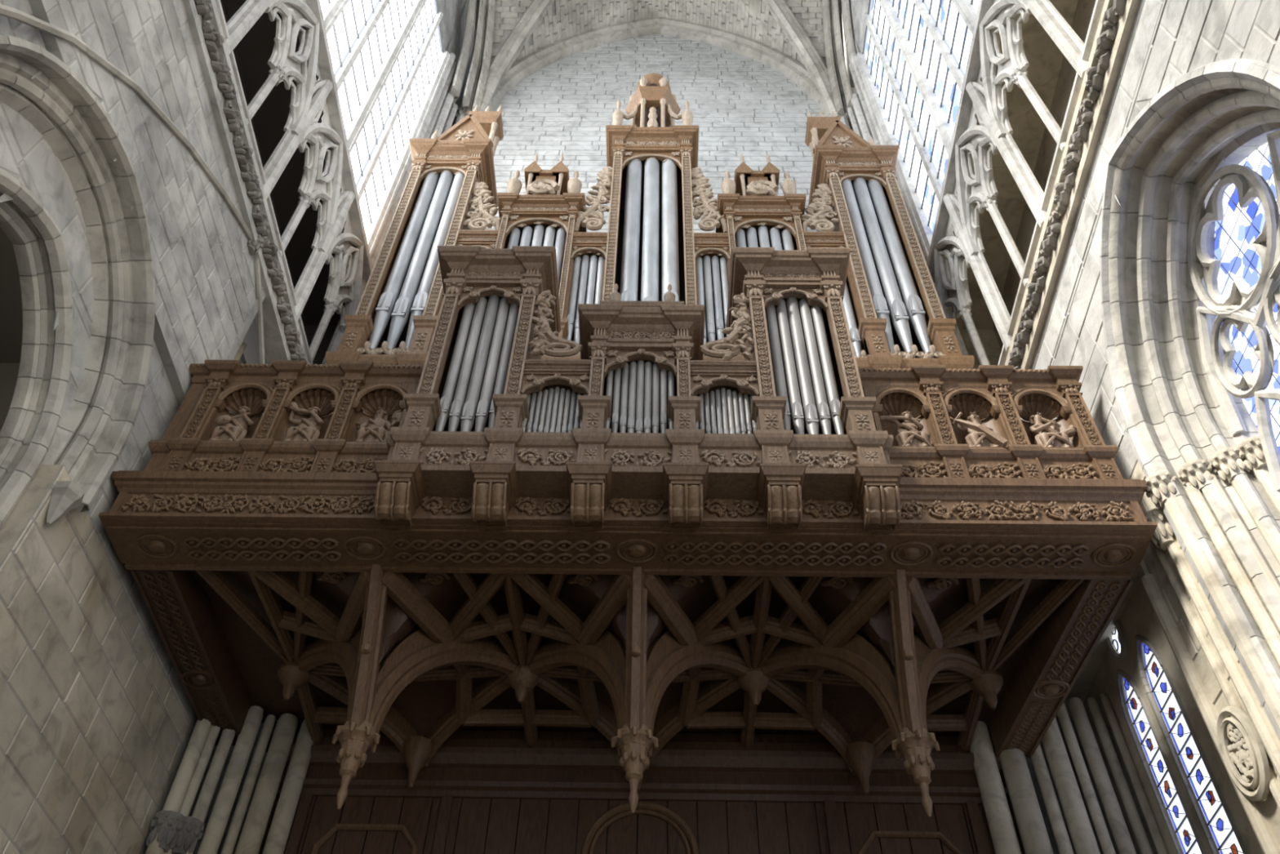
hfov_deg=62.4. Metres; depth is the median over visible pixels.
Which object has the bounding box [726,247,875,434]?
tower
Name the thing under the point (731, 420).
pipe
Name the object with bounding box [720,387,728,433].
pipe
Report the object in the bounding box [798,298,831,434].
pipe
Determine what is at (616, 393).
pipe
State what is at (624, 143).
tower
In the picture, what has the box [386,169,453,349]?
pipe
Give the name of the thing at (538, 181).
aedicule
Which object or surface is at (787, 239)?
pipe
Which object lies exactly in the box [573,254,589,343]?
pipe
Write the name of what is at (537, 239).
pipe
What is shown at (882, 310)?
pipe
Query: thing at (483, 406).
pipe
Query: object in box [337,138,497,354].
tower
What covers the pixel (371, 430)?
drapery
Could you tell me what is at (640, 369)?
pipe
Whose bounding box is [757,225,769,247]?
pipe
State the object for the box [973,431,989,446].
drapery
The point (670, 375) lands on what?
pipe
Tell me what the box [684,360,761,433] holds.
organ case section
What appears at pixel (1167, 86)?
wall
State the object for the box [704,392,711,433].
pipe
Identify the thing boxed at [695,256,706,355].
pipe
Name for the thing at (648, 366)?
pipe
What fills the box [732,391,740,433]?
pipe
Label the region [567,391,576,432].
pipe
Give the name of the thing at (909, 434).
drapery
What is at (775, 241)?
pipe
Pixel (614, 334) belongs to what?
tower
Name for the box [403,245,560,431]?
tower
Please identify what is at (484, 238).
organ case section
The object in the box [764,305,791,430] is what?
pipe
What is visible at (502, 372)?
pipe
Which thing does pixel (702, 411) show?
pipe
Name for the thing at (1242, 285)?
window
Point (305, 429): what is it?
drapery
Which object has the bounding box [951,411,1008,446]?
statue
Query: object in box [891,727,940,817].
pendant
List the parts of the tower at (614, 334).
architrave, cornice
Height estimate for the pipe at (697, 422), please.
0.722 m
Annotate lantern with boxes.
[622,72,682,127]
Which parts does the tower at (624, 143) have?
cornice, architrave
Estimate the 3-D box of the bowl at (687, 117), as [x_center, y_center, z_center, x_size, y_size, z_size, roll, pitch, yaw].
[0.786,-4.931,17.345,0.185,0.700,0.185,0,-50,1]
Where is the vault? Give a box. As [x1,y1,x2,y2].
[190,564,1084,817]
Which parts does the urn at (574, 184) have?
lid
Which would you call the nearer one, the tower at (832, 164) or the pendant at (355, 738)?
the pendant at (355, 738)
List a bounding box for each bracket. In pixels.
[528,289,587,359]
[693,293,754,360]
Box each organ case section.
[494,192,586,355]
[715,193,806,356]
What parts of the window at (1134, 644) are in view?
trefoil pane, trefoil frame, pane, border pane, pane, border pane, medallion pane, pane, border pane, border pane, medallion pane, pane, border pane, pane, border pane, pane, border pane, pane, medallion pane, lancet frame, pane, medallion pane, border pane, border pane, medallion pane, pane, pane, border pane, border pane, medallion pane, pane, medallion pane, pane, border pane, border pane, pane, medallion pane, pane, lancet frame, border pane, pane, medallion pane, pane, border pane, pane, medallion pane, border pane, medallion pane, pane, pane, medallion pane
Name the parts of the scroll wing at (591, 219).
stem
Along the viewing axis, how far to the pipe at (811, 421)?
9.46 m
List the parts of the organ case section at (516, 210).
panel, architrave, cornice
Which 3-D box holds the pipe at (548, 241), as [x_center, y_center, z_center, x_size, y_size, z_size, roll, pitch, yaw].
[-1.307,-1.749,13.882,0.140,3.312,0.140,0,-50,1]
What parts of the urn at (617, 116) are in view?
lid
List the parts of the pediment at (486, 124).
knob, raking cornice, raking cornice, knob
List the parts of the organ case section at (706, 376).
cornice, architrave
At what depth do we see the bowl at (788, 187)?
15.60 m
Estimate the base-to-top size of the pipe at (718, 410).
0.802 m
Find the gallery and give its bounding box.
[98,459,1157,757]
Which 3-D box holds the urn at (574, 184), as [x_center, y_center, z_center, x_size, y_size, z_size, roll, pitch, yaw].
[-0.979,-3.602,15.796,0.225,1.000,0.225,0,-50,1]
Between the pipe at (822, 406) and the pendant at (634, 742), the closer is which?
the pendant at (634, 742)
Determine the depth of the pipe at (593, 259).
14.09 m
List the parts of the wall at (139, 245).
arch moulding, arch moulding, arch moulding, arch moulding, arch moulding, arch moulding, arch moulding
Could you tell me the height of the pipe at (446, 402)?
2.152 m
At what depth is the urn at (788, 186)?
15.62 m
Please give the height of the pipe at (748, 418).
0.742 m
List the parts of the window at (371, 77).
pane, pane, pane, pane, pane, pane, pane, pane, pane, pane, pane, pane, pane, pane, pane, pane, pane, pane, pane, pane, pane, pane, pane, pane, pane, pane, pane, pane, pane, pane, pane, pane, pane, pane, pane, pane, pane, pane, pane, pane, pane, pane, pane, pane, pane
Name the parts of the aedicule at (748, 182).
knob, knob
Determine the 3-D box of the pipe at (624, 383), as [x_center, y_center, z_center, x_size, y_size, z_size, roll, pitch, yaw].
[-0.138,-0.182,9.094,0.061,1.152,0.061,0,-50,1]
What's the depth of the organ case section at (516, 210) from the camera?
15.18 m
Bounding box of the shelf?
[693,360,721,360]
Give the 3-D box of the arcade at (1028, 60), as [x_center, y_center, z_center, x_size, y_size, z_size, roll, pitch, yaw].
[4.768,-6.971,9.461,1.180,4.400,17.700,0,-50,1]
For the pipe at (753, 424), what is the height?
0.722 m
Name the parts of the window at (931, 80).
pane, pane, pane, pane, pane, pane, pane, pane, pane, pane, pane, pane, pane, pane, pane, pane, pane, pane, pane, pane, pane, pane, pane, pane, pane, pane, pane, pane, pane, pane, pane, pane, pane, pane, pane, pane, pane, pane, pane, pane, pane, pane, pane, pane, pane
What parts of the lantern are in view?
cornice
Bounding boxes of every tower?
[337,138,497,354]
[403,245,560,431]
[577,300,705,432]
[602,124,698,304]
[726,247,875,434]
[808,145,962,358]
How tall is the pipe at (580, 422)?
0.722 m
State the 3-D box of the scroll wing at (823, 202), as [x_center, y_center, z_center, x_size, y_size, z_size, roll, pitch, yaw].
[2.590,-3.206,15.425,0.596,1.488,0.119,0,-50,1]
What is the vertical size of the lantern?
3.200 m
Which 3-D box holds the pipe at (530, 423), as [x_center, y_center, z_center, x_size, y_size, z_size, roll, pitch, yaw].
[-0.929,-0.048,8.957,0.042,0.742,0.042,0,-50,1]
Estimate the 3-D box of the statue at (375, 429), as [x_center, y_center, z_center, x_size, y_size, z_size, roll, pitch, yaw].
[-2.271,0.018,9.241,0.434,0.598,0.225,0,-50,1]
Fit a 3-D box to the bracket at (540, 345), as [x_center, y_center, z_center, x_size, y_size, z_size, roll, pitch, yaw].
[-0.746,-0.889,9.844,0.582,1.151,0.269,0,-50,1]
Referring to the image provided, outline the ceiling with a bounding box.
[449,0,858,128]
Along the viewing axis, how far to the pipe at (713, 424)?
9.01 m
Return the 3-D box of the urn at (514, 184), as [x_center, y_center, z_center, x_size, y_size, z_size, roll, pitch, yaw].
[-1.878,-3.610,15.809,0.225,1.000,0.225,0,-50,1]
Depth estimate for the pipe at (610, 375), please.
9.24 m
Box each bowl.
[664,293,675,301]
[681,112,693,125]
[721,180,735,193]
[782,180,796,194]
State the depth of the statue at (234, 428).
9.18 m
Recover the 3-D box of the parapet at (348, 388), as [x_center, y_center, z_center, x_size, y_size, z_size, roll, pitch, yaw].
[-3.067,0.030,9.252,2.250,1.540,0.375,0,-50,1]
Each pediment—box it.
[431,105,503,158]
[804,111,875,158]
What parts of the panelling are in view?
panel moulding, ring moulding, cornice, panel moulding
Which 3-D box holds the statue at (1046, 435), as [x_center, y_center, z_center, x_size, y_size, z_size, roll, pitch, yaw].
[3.578,0.064,9.152,0.382,0.599,0.225,0,-50,1]
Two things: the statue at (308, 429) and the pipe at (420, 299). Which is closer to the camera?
the statue at (308, 429)
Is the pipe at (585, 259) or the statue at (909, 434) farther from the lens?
the pipe at (585, 259)
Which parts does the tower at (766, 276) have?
panel, cornice, architrave, panel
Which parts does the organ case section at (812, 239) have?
cornice, architrave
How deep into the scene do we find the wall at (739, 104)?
22.66 m
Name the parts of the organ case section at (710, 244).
cornice, architrave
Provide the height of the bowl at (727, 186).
0.500 m
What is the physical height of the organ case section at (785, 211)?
3.840 m
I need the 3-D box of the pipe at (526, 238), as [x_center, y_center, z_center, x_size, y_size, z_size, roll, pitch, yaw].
[-1.637,-1.751,13.887,0.140,3.312,0.140,0,-50,1]
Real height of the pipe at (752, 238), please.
3.312 m
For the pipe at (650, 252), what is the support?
on the case at (952, 362)
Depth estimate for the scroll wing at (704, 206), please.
15.43 m
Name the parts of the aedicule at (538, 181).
knob, knob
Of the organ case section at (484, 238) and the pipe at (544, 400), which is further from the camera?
the organ case section at (484, 238)
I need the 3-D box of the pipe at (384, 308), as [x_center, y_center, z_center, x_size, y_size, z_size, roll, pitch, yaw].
[-3.263,-2.316,14.558,0.196,5.012,0.196,0,-50,1]
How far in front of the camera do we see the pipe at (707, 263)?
13.72 m
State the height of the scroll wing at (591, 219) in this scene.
1.941 m
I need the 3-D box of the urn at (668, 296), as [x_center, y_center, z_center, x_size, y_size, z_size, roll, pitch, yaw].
[0.290,-1.256,10.290,0.112,0.500,0.112,0,-50,1]
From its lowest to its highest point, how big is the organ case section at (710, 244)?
2.950 m
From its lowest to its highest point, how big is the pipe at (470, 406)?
2.292 m
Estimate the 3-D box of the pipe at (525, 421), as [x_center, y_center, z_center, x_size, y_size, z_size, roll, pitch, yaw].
[-0.978,-0.042,8.950,0.041,0.722,0.041,0,-50,1]
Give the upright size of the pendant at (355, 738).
0.690 m
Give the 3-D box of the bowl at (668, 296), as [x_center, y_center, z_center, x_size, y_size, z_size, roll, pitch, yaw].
[0.288,-1.175,10.195,0.108,0.250,0.108,0,-50,1]
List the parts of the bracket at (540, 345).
stem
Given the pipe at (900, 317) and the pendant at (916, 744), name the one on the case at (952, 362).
the pipe at (900, 317)
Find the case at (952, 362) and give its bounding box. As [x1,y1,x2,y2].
[321,351,984,420]
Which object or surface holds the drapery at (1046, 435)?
hanging from the statue at (1046, 435)
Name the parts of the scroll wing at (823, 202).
stem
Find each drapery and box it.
[208,418,243,440]
[283,417,315,441]
[355,417,385,441]
[895,422,932,446]
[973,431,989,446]
[1032,423,1073,447]
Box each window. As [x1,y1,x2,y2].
[320,0,451,257]
[854,0,979,259]
[1055,568,1264,853]
[1186,129,1279,490]
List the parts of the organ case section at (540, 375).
architrave, cornice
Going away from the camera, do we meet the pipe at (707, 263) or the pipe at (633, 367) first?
the pipe at (633, 367)
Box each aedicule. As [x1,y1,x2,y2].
[524,151,568,195]
[733,152,779,195]
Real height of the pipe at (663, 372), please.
1.132 m
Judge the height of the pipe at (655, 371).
1.152 m
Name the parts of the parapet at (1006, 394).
bead moulding, cornice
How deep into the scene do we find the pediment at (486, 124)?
17.40 m
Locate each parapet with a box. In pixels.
[143,360,424,472]
[857,364,1123,479]
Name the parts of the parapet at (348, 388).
panel, cornice, bead moulding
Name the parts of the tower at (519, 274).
panel, architrave, cornice, panel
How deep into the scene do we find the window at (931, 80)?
17.11 m
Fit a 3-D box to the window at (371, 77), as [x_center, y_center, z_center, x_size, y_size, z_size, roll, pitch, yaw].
[-4.169,-7.678,16.820,0.235,8.380,6.990,0,-50,1]
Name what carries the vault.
attached to the gallery
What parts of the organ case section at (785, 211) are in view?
cornice, architrave, panel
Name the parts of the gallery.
medallion knob, medallion knob, medallion knob, medallion knob, medallion knob, medallion knob, medallion knob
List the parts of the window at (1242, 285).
pane, pane, pane, pane, pane, pane, pane, pane, pane, pane, pane, pane, pane, pane, pane, pane, pane, pane, frame, pane, pane, pane, pane, pane, pane, pane, pane, pane, pane, pane, pane, pane, pane, pane, pane, pane, pane, pane, pane, pane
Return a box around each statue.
[208,405,253,440]
[283,401,324,441]
[355,407,403,441]
[879,411,932,446]
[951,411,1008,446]
[1028,412,1076,447]
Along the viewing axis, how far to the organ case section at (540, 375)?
9.27 m
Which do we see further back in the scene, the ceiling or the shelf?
the ceiling
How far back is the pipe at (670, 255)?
14.96 m
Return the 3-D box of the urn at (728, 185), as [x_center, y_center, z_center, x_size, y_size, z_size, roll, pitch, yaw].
[1.321,-3.584,15.761,0.225,1.000,0.225,0,-50,1]
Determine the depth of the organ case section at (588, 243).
14.57 m
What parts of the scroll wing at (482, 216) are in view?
stem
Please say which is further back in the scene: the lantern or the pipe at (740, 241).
the lantern
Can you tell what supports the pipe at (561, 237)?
on the case at (952, 362)
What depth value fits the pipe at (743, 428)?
9.00 m
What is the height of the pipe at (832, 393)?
2.152 m
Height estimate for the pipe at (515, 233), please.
3.262 m
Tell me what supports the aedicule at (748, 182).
on the organ case section at (785, 211)
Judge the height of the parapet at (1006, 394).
1.540 m
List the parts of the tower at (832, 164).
panel, cornice, architrave, panel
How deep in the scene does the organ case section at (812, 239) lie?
14.57 m
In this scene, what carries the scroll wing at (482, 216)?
attached to the tower at (473, 157)
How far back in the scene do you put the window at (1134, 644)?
9.33 m
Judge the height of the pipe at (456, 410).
2.212 m
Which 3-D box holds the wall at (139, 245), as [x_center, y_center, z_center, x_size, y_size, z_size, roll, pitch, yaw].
[-5.068,-8.410,11.209,3.976,31.000,17.700,0,-50,1]
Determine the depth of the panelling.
9.88 m
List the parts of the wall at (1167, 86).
arch moulding, arch moulding, arch moulding, arch moulding, arch moulding, arch moulding, roundel frame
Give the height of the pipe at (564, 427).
0.782 m
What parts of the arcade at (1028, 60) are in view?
pierced plate, clerestory sill, pierced plate, pierced plate, rail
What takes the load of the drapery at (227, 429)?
hanging from the statue at (234, 428)
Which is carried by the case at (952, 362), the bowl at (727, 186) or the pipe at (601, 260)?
the pipe at (601, 260)
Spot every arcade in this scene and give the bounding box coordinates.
[214,0,372,364]
[926,0,1105,418]
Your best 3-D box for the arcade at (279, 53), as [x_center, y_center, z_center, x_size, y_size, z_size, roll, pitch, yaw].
[-4.647,-7.207,9.794,1.180,3.900,17.700,0,-50,1]
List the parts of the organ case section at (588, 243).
architrave, cornice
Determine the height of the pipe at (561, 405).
0.802 m
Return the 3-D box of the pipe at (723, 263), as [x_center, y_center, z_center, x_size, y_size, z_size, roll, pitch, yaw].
[1.124,-1.478,13.566,0.098,2.562,0.098,0,-50,1]
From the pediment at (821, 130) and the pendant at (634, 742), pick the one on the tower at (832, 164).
the pediment at (821, 130)
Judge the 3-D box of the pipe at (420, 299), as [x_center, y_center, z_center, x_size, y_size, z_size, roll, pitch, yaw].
[-2.813,-2.312,14.552,0.196,5.012,0.196,0,-50,1]
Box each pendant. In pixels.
[332,720,380,809]
[611,724,657,813]
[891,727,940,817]
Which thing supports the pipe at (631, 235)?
on the case at (952, 362)
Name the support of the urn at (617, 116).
on the tower at (624, 143)
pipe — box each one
[365,171,439,354]
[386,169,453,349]
[404,171,464,348]
[435,302,475,431]
[448,297,487,431]
[460,294,500,431]
[475,297,510,431]
[488,303,519,427]
[506,227,520,248]
[520,226,532,245]
[521,393,530,431]
[526,392,537,431]
[531,224,544,246]
[532,391,542,431]
[537,389,548,431]
[541,227,566,355]
[542,226,555,246]
[543,387,554,431]
[549,386,559,431]
[555,387,565,431]
[561,389,570,432]
[565,255,581,340]
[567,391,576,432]
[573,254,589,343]
[573,392,581,428]
[579,394,585,428]
[586,254,597,303]
[594,255,604,303]
[604,370,613,428]
[611,368,621,432]
[619,158,642,301]
[619,363,629,432]
[626,361,636,432]
[635,360,644,432]
[640,158,659,301]
[643,361,652,432]
[651,363,659,432]
[660,368,666,433]
[662,158,679,301]
[667,370,674,428]
[694,395,698,429]
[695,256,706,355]
[698,393,705,433]
[703,255,715,342]
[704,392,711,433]
[709,391,716,433]
[711,255,724,350]
[715,389,723,433]
[720,256,733,344]
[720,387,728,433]
[726,389,734,433]
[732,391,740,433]
[735,228,746,247]
[737,392,746,433]
[743,393,751,433]
[746,226,758,247]
[749,395,756,433]
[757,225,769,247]
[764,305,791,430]
[769,226,782,249]
[775,298,804,434]
[781,229,794,249]
[785,296,818,434]
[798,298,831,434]
[810,305,844,434]
[840,178,894,351]
[843,281,862,356]
[852,177,915,358]
[866,178,933,358]
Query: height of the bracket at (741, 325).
1.151 m
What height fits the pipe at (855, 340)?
2.562 m
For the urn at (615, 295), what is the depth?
10.26 m
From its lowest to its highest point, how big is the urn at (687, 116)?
1.400 m
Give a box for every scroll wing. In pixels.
[462,182,501,230]
[574,166,612,231]
[691,166,727,232]
[801,183,839,231]
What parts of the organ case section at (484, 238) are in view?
architrave, cornice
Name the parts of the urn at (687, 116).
lid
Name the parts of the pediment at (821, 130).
knob, raking cornice, raking cornice, knob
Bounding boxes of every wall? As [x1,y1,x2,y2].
[0,0,475,853]
[193,34,1119,853]
[840,0,1279,853]
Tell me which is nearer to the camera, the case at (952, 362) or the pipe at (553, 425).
the pipe at (553, 425)
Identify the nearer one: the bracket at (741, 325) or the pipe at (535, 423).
the pipe at (535, 423)
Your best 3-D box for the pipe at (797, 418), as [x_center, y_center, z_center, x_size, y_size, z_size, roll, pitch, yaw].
[1.354,-0.499,9.487,0.100,2.212,0.100,0,-50,1]
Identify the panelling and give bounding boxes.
[258,718,1024,853]
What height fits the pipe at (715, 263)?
2.582 m
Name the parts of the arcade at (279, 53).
rail, pierced plate, pierced plate, clerestory sill, pierced plate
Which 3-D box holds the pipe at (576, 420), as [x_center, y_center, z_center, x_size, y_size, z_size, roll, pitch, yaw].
[-0.537,-0.045,8.951,0.042,0.742,0.042,0,-50,1]
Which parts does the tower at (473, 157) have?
panel, architrave, cornice, panel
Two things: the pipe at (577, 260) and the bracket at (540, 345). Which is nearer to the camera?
the bracket at (540, 345)
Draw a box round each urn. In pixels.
[506,169,522,192]
[567,169,582,192]
[609,283,621,301]
[612,99,623,124]
[663,284,675,301]
[681,99,693,125]
[720,170,736,193]
[781,171,796,194]

